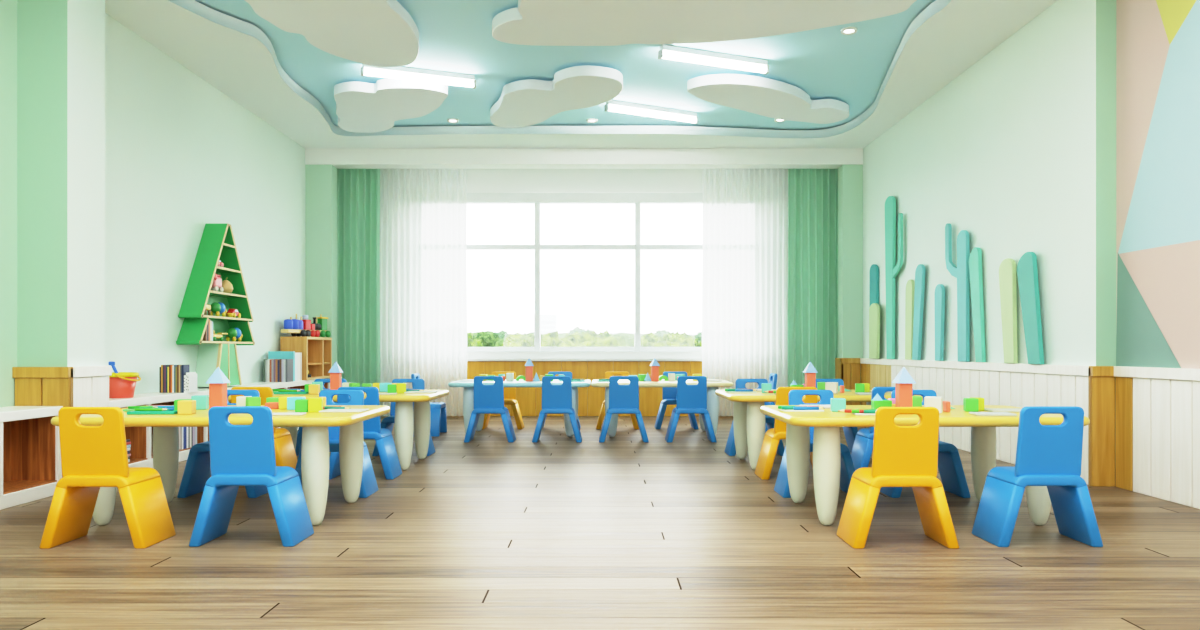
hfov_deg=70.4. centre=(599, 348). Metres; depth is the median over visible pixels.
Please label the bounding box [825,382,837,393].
block
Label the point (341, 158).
ceiling beam
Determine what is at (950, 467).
child chair
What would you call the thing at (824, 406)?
notebook
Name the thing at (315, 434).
table
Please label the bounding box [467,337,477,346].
tree
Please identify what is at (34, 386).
trim
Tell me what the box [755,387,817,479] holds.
child chair
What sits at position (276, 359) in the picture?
book
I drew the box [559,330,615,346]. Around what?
tree
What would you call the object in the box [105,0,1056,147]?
ceiling
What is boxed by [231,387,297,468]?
child chair
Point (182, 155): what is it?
wall
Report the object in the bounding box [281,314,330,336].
train
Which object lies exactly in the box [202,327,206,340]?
book
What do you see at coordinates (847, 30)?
recessed light
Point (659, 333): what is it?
tree
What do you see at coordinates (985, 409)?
notebook
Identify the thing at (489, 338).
tree
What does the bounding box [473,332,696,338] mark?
woodland
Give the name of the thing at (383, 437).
child chair
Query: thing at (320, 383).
block
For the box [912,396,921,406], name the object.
block
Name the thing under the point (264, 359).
book
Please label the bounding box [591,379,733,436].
table
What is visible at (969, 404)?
block
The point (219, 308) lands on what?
turtle
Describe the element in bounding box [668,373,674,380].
block
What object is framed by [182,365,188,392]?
book
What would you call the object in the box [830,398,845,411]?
block
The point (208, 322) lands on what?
book
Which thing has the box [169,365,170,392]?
book
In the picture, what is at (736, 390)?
crayon
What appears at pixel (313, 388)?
block
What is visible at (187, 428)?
book
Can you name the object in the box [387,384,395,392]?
block
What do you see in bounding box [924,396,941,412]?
block
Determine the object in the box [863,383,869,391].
block
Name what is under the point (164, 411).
notebook
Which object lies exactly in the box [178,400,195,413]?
block
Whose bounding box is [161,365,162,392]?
book
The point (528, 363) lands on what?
block
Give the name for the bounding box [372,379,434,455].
child chair
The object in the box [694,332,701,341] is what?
tree
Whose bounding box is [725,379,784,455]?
child chair
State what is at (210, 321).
book
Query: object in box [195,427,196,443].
book
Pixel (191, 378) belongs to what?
box
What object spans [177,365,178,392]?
book
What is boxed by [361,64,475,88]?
lamp
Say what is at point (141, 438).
shelf unit
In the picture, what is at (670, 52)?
lamp
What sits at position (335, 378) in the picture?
block
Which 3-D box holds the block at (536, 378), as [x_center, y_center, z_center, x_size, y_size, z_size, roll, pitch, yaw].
[-0.592,0.257,7.900,0.060,0.085,0.060,0,0,-17]
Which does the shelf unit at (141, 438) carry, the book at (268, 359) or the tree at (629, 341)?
the book at (268, 359)
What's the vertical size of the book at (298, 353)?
0.280 m
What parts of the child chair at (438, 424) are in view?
backrest, leg, seat, leg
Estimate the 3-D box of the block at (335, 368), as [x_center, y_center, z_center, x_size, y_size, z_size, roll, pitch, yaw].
[-1.765,0.119,5.680,0.082,0.076,0.082,0,0,-1]
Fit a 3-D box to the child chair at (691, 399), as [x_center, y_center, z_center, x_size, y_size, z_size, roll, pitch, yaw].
[0.787,0.516,7.390,0.427,0.568,0.278,0,0,0]
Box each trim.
[12,367,72,477]
[73,366,111,406]
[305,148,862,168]
[835,358,842,378]
[840,358,860,404]
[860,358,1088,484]
[1088,366,1114,486]
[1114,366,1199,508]
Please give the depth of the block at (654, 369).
7.85 m
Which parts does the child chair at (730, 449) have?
leg, backrest, seat, leg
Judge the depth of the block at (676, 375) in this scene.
8.07 m
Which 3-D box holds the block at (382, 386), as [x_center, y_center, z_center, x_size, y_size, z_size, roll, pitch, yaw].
[-1.500,0.269,5.950,0.076,0.062,0.060,0,0,-3]
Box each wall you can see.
[0,0,304,406]
[305,165,336,365]
[467,169,702,361]
[838,165,862,357]
[863,0,1115,365]
[1116,0,1199,368]
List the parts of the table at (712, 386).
leg, leg, leg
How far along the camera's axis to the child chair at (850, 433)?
6.52 m
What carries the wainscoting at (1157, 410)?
attached to the wall at (1158, 41)
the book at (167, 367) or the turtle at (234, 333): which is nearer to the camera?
the book at (167, 367)
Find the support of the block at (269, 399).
on the table at (315, 434)
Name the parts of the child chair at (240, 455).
leg, backrest, seat, leg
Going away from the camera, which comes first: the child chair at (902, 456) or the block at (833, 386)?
the child chair at (902, 456)
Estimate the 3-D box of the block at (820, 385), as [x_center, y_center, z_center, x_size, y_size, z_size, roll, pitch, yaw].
[1.535,0.265,5.890,0.055,0.070,0.055,0,0,11]
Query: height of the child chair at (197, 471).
0.568 m
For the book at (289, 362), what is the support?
on the shelf unit at (141, 438)
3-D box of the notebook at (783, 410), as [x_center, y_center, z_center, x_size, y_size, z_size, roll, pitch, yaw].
[0.970,0.295,4.100,0.190,0.008,0.120,0,0,-3]
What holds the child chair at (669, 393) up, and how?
on the floor
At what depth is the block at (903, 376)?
3.90 m
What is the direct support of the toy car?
on the shelf at (217, 242)
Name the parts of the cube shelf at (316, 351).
panel, panel, panel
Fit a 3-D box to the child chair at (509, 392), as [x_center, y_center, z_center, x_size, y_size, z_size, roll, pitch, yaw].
[-0.988,0.516,8.600,0.427,0.568,0.278,0,0,0]
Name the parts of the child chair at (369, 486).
leg, seat, backrest, leg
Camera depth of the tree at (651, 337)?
72.91 m
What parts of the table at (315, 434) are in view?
leg, leg, leg, leg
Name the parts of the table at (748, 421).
leg, leg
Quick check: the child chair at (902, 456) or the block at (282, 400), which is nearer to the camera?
the child chair at (902, 456)
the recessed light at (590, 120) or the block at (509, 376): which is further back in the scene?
the recessed light at (590, 120)
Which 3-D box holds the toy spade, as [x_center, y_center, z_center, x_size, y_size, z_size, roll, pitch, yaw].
[-3.098,0.189,5.463,0.106,0.218,0.027,0,0,-30]
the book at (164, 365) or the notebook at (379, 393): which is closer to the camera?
the notebook at (379, 393)
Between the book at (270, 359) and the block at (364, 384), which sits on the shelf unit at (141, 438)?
the book at (270, 359)
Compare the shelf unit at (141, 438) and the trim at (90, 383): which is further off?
the shelf unit at (141, 438)
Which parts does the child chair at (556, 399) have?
leg, backrest, seat, leg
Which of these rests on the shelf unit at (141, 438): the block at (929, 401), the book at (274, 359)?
the book at (274, 359)
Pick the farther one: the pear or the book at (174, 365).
the pear
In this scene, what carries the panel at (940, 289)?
attached to the wall at (1016, 152)
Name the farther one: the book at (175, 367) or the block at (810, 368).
the book at (175, 367)
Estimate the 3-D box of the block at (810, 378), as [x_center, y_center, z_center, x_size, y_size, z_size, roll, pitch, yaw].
[1.405,0.229,5.680,0.060,0.142,0.060,0,0,0]
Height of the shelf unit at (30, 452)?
0.485 m
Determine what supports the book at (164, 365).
on the shelf unit at (141, 438)
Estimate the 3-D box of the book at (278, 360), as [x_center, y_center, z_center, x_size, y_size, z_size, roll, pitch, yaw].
[-3.064,0.210,8.174,0.018,0.210,0.153,0,0,0]
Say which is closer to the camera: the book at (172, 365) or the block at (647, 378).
the book at (172, 365)
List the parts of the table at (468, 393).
leg, leg, leg, leg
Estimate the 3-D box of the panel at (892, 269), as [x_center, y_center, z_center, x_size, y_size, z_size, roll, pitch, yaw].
[2.872,-0.703,8.275,0.054,1.604,0.450,0,0,0]
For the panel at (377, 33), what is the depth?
5.80 m
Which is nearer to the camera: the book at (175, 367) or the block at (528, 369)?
the book at (175, 367)
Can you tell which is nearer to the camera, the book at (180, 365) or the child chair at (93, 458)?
the child chair at (93, 458)
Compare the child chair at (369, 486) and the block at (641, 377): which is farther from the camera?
the block at (641, 377)
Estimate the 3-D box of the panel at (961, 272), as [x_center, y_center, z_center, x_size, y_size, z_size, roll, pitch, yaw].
[2.872,-0.466,6.812,0.054,1.130,0.409,0,0,0]
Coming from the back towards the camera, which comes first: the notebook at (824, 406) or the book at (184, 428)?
the book at (184, 428)
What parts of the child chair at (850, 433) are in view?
backrest, leg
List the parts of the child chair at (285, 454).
backrest, seat, leg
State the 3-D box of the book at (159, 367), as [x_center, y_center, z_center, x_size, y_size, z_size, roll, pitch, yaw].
[-3.166,0.222,6.163,0.011,0.186,0.093,0,0,0]
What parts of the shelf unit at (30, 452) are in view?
panel, shelf, lining panel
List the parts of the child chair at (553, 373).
backrest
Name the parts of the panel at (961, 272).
arm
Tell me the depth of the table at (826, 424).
3.83 m
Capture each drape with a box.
[337,169,379,402]
[788,169,837,386]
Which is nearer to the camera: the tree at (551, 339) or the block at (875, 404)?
the block at (875, 404)
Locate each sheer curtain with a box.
[380,169,466,415]
[702,169,787,415]
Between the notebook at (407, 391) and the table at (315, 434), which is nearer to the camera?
the table at (315, 434)
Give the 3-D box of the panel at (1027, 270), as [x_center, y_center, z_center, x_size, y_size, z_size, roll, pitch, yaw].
[2.870,-0.273,5.641,0.059,0.744,0.310,0,0,0]
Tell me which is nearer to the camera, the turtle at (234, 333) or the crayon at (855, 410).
the crayon at (855, 410)
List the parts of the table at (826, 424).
leg, leg, leg, leg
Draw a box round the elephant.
[211,273,223,291]
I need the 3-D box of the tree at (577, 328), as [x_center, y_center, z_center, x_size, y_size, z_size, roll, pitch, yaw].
[-3.991,1.362,154.569,8.022,10.875,8.467,0,0,-5]
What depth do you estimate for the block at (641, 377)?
7.95 m
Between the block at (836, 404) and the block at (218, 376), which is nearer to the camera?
the block at (218, 376)
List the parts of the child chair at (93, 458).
leg, backrest, seat, leg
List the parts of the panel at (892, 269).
arm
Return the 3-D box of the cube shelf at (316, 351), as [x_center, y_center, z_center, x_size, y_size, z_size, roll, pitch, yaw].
[-3.086,0.095,8.960,0.269,0.441,0.804,0,0,0]
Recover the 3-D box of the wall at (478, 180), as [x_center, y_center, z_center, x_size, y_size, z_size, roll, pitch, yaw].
[-0.175,-0.850,10.258,6.350,3.300,0.285,0,0,0]
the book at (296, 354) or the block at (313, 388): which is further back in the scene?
the book at (296, 354)
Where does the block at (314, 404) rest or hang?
on the table at (315, 434)
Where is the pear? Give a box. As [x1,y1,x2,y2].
[219,277,232,292]
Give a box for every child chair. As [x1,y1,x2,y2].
[39,407,175,548]
[177,390,267,497]
[189,406,313,546]
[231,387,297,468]
[295,379,346,455]
[295,390,378,497]
[329,387,401,479]
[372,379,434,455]
[411,373,446,436]
[464,376,515,441]
[482,372,523,428]
[532,376,581,441]
[542,372,580,427]
[596,372,638,428]
[599,376,648,441]
[654,372,698,428]
[665,376,716,441]
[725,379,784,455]
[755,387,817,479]
[765,373,777,432]
[774,390,854,497]
[816,379,857,451]
[836,407,958,548]
[851,387,913,470]
[880,390,970,497]
[972,407,1102,546]
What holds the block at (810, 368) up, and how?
on the block at (810, 378)
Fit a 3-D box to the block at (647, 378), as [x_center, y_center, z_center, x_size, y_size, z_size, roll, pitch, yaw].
[0.443,0.257,7.900,0.060,0.085,0.060,0,0,-17]
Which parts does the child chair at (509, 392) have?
leg, backrest, seat, leg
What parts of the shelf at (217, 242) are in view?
panel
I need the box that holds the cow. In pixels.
[204,304,210,314]
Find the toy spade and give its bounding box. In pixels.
[108,361,117,372]
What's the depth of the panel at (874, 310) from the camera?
8.75 m
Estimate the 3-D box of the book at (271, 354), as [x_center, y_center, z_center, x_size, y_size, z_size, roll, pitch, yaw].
[-3.108,0.169,8.300,0.243,0.292,0.048,0,0,0]
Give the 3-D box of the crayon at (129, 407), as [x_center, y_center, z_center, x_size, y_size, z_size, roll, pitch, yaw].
[-2.210,0.283,4.120,0.150,0.012,0.012,0,0,0]
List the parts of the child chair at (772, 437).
leg, seat, backrest, leg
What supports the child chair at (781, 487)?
on the floor
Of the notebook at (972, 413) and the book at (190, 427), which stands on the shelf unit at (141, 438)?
the book at (190, 427)
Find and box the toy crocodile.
[213,330,227,340]
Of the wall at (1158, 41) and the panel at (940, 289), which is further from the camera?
the panel at (940, 289)
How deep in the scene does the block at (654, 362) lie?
7.85 m
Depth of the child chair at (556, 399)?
7.27 m
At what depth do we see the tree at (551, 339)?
41.51 m
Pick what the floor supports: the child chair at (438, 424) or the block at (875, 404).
the child chair at (438, 424)
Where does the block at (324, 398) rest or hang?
on the table at (315, 434)
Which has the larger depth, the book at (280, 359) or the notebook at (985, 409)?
the book at (280, 359)
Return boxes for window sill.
[467,358,701,360]
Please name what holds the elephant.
on the shelf at (217, 242)
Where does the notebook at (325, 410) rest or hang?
on the table at (315, 434)
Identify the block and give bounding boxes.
[174,399,192,410]
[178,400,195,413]
[191,395,208,409]
[206,367,230,382]
[209,383,226,408]
[236,396,251,405]
[246,397,260,405]
[265,402,278,408]
[266,397,278,402]
[279,397,286,408]
[287,397,305,409]
[295,399,307,411]
[305,384,310,391]
[306,397,325,405]
[308,398,322,411]
[309,384,319,393]
[312,382,322,390]
[328,362,342,372]
[330,373,340,389]
[342,382,351,386]
[349,383,359,386]
[362,383,371,386]
[379,383,391,391]
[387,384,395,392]
[397,383,405,392]
[506,373,513,380]
[516,375,524,380]
[524,358,533,365]
[525,366,532,380]
[533,373,539,380]
[638,374,646,380]
[644,372,650,380]
[650,358,659,365]
[651,366,658,380]
[659,375,667,380]
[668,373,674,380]
[675,374,684,380]
[761,383,771,392]
[803,362,817,372]
[805,373,815,386]
[817,382,824,389]
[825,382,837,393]
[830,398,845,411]
[840,385,843,392]
[855,383,864,391]
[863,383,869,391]
[871,400,891,408]
[872,393,881,399]
[892,367,915,382]
[895,383,911,406]
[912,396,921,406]
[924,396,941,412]
[943,401,949,411]
[963,398,978,411]
[970,397,983,410]
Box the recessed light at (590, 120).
[586,118,597,122]
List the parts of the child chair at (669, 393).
leg, seat, backrest, leg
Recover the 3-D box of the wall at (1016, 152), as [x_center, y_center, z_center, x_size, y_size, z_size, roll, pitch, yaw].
[3.050,-0.850,7.660,0.300,3.300,5.380,0,0,0]
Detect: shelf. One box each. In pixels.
[176,224,254,386]
[280,337,331,379]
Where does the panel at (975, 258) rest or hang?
attached to the wall at (1016, 152)
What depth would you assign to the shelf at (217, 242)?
6.90 m
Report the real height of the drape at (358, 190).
2.960 m
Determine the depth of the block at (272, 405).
4.25 m
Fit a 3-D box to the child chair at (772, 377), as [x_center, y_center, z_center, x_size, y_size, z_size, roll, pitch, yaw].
[1.520,0.516,8.050,0.278,0.568,0.427,0,0,0]
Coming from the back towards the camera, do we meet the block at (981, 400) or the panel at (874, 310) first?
the panel at (874, 310)
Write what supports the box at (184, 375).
on the shelf unit at (141, 438)
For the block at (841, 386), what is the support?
on the table at (748, 421)
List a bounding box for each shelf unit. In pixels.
[0,406,62,509]
[109,378,329,467]
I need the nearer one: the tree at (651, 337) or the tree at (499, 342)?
the tree at (651, 337)
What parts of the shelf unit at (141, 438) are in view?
lining panel, lining panel, shelf, panel, lining panel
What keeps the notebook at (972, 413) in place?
on the table at (826, 424)
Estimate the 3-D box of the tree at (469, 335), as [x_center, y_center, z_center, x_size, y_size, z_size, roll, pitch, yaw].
[-11.851,2.524,66.011,7.072,8.552,5.928,0,0,-40]
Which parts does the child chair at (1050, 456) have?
leg, seat, backrest, leg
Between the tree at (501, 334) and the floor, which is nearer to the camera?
the floor
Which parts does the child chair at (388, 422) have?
leg, seat, backrest, leg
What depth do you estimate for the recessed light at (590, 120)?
8.56 m
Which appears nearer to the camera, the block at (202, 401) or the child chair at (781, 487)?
the block at (202, 401)
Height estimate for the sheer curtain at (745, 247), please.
2.980 m
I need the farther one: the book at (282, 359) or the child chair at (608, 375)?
the child chair at (608, 375)
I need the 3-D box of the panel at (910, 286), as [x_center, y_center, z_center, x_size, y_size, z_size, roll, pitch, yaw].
[2.882,-0.272,7.895,0.034,0.742,0.179,0,0,0]
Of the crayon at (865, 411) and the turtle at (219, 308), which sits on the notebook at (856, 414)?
the crayon at (865, 411)
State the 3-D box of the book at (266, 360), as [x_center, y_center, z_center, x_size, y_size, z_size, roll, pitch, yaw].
[-3.178,0.210,8.174,0.018,0.210,0.153,0,0,0]
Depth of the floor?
3.28 m
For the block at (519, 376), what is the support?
on the table at (468, 393)
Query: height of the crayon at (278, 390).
0.012 m
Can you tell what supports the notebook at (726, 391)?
on the table at (748, 421)
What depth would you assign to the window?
10.23 m
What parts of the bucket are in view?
handle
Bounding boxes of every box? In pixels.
[184,375,185,392]
[186,372,195,392]
[187,373,196,392]
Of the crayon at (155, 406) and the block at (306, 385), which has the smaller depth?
the crayon at (155, 406)
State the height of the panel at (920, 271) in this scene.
0.854 m
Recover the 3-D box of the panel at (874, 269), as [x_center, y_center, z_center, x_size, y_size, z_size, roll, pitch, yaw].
[2.882,-0.395,8.925,0.034,0.989,0.222,0,0,0]
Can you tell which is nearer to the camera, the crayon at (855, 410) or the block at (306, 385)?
the crayon at (855, 410)
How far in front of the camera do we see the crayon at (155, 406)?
4.16 m
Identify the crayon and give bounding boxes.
[128,406,159,408]
[135,408,168,410]
[155,406,173,407]
[278,390,300,391]
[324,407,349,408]
[735,389,756,391]
[782,406,807,409]
[793,407,824,409]
[838,409,863,412]
[852,409,876,412]
[864,410,875,412]
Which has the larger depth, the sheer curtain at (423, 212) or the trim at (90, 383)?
the sheer curtain at (423, 212)
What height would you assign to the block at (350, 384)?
0.060 m
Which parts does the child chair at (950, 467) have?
leg, backrest, seat, leg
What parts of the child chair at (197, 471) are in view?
leg, seat, backrest, leg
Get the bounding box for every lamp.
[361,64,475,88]
[605,100,697,123]
[658,44,768,74]
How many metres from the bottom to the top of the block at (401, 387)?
0.066 m
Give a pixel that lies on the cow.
(208, 307)
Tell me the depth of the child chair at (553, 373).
8.71 m
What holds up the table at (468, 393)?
on the floor
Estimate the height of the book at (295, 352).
0.280 m
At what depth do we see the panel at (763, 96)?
7.46 m
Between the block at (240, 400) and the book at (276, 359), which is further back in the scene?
the book at (276, 359)
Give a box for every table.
[51,405,389,524]
[228,390,448,469]
[448,379,590,436]
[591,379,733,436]
[715,390,922,469]
[760,405,1089,524]
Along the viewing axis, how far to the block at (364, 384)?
6.10 m
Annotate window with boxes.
[467,202,702,351]
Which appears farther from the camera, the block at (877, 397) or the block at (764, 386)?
the block at (764, 386)
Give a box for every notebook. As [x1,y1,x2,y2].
[127,410,177,414]
[272,412,306,415]
[274,392,308,393]
[319,409,368,412]
[379,393,396,394]
[404,391,437,392]
[726,391,756,392]
[779,409,823,411]
[799,405,829,408]
[852,413,874,415]
[855,392,884,394]
[969,412,1016,415]
[984,408,1021,411]
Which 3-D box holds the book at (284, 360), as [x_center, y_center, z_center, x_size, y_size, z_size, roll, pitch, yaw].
[-3.006,0.210,8.174,0.018,0.210,0.153,0,0,0]
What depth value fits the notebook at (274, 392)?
5.64 m
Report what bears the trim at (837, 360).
attached to the wall at (850, 177)
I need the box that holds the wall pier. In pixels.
[17,0,104,366]
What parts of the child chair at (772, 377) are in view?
backrest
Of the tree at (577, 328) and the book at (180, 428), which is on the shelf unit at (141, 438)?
the book at (180, 428)
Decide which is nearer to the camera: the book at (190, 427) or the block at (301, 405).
the block at (301, 405)
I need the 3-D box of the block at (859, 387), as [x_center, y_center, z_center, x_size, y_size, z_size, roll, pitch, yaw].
[1.785,0.269,5.840,0.058,0.062,0.058,0,0,11]
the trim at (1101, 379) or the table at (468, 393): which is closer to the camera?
the trim at (1101, 379)
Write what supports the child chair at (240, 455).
on the floor
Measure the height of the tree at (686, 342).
7.381 m
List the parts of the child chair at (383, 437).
leg, backrest, seat, leg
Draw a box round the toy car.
[226,309,240,317]
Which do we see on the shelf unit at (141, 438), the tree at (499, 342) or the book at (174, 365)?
the book at (174, 365)
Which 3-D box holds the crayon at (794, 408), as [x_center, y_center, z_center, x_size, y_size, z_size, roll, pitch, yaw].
[1.000,0.283,4.060,0.150,0.016,0.016,0,0,-1]
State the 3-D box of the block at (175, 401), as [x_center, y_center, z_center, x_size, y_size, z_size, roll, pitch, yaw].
[-1.955,0.269,3.990,0.062,0.062,0.062,0,0,-3]
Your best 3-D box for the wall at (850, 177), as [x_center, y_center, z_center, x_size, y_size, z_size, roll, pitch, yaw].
[2.795,-0.705,9.480,0.230,3.010,0.200,0,0,0]
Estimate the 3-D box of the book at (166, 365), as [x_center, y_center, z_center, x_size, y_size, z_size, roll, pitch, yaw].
[-3.120,0.214,6.163,0.011,0.201,0.093,0,0,0]
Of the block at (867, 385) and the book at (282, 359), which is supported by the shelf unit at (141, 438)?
the book at (282, 359)
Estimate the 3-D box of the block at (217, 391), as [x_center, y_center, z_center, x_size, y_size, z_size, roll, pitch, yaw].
[-1.765,0.229,3.930,0.060,0.142,0.060,0,0,-1]
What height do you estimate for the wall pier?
3.010 m
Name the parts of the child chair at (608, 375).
leg, backrest, leg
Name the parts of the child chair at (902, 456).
leg, seat, backrest, leg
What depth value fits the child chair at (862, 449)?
5.22 m
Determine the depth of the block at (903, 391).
3.90 m
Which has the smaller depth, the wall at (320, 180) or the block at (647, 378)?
the block at (647, 378)
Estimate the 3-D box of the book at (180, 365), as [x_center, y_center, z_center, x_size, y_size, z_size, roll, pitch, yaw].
[-3.016,0.216,6.163,0.011,0.197,0.093,0,0,0]
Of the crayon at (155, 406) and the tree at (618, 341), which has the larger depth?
the tree at (618, 341)
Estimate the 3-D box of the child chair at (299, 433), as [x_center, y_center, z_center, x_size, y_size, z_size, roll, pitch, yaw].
[-2.093,0.516,6.480,0.427,0.568,0.278,0,0,0]
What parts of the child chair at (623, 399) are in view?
leg, seat, backrest, leg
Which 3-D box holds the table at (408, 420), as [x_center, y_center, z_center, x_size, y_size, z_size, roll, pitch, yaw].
[-1.775,0.550,5.890,1.335,0.500,0.840,0,0,0]
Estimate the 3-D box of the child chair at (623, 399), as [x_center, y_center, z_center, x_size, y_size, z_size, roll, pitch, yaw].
[0.205,0.516,7.390,0.427,0.568,0.278,0,0,0]
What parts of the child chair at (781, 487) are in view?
leg, backrest, seat, leg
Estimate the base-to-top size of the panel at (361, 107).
0.109 m
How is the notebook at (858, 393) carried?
on the table at (748, 421)
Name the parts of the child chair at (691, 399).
leg, seat, backrest, leg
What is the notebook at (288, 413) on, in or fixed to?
on the table at (315, 434)
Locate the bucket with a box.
[109,372,140,397]
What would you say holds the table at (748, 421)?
on the floor
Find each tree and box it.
[467,330,499,346]
[467,333,483,346]
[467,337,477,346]
[494,333,524,346]
[495,330,508,338]
[499,331,585,346]
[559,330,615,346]
[564,330,626,346]
[569,326,592,333]
[610,333,634,346]
[634,331,697,346]
[646,338,701,346]
[655,330,669,336]
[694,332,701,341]
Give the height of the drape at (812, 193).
2.960 m
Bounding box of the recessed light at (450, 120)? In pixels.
[447,118,458,122]
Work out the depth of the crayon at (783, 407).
4.08 m
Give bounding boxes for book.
[159,367,160,392]
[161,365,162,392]
[164,365,165,392]
[166,365,168,392]
[167,367,168,392]
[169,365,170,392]
[172,365,173,392]
[174,365,176,392]
[175,367,176,392]
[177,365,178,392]
[179,427,182,449]
[180,365,181,392]
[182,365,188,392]
[183,427,185,448]
[186,427,188,447]
[190,427,191,446]
[193,427,194,444]
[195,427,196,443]
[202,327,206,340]
[207,322,208,340]
[210,321,211,340]
[264,359,267,381]
[266,360,267,381]
[268,351,294,380]
[268,359,269,381]
[270,359,273,381]
[272,360,273,381]
[274,359,275,381]
[276,359,279,381]
[278,360,279,381]
[280,359,281,381]
[282,359,285,381]
[284,360,285,381]
[286,359,292,381]
[295,352,301,380]
[295,353,297,380]
[298,353,299,380]
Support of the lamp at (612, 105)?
attached to the ceiling at (455, 36)
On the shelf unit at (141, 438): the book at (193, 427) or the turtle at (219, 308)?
the book at (193, 427)
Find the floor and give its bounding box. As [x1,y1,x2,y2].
[0,416,1199,629]
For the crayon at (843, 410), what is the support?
on the notebook at (856, 414)
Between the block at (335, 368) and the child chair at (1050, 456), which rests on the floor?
the child chair at (1050, 456)
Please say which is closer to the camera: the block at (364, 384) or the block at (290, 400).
the block at (290, 400)
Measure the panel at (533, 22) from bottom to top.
0.109 m
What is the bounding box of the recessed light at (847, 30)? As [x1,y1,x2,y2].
[841,27,856,34]
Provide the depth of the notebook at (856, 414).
3.83 m
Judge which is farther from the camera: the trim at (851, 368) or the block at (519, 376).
the trim at (851, 368)
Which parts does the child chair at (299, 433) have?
leg, backrest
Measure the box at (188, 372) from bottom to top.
0.145 m
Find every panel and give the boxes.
[245,0,418,66]
[334,78,447,132]
[490,65,622,127]
[492,0,916,45]
[687,74,848,123]
[869,303,880,358]
[870,264,878,305]
[885,196,902,358]
[905,280,914,359]
[912,264,925,359]
[935,284,944,360]
[945,223,969,361]
[969,247,985,361]
[999,258,1017,362]
[1017,252,1043,363]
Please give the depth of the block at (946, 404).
4.04 m
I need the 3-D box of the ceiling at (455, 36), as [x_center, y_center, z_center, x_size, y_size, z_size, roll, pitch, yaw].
[-0.115,-2.360,4.025,6.870,0.100,12.850,0,0,0]
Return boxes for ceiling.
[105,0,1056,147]
[195,0,935,129]
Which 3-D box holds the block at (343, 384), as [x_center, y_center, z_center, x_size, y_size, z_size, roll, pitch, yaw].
[-1.800,0.270,6.050,0.060,0.060,0.060,0,0,-6]
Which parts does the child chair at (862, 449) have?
leg, seat, backrest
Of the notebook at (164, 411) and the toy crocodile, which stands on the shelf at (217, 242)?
the toy crocodile
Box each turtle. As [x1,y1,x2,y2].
[211,302,226,316]
[226,328,242,341]
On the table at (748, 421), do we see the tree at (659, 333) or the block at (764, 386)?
the block at (764, 386)
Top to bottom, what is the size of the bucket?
0.162 m
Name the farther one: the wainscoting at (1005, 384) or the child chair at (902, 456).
the wainscoting at (1005, 384)
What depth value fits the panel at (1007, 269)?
5.91 m
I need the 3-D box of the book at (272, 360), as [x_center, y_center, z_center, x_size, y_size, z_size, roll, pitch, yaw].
[-3.121,0.210,8.174,0.018,0.210,0.153,0,0,0]
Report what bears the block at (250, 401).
on the table at (315, 434)
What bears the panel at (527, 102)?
attached to the ceiling at (455, 36)
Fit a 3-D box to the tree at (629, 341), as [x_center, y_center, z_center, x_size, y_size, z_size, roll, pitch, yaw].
[2.171,2.493,96.230,6.756,8.615,7.020,0,0,38]
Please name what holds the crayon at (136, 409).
on the notebook at (164, 411)
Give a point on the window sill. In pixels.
(468, 359)
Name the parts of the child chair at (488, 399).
leg, backrest, seat, leg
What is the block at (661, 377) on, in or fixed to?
on the table at (712, 386)

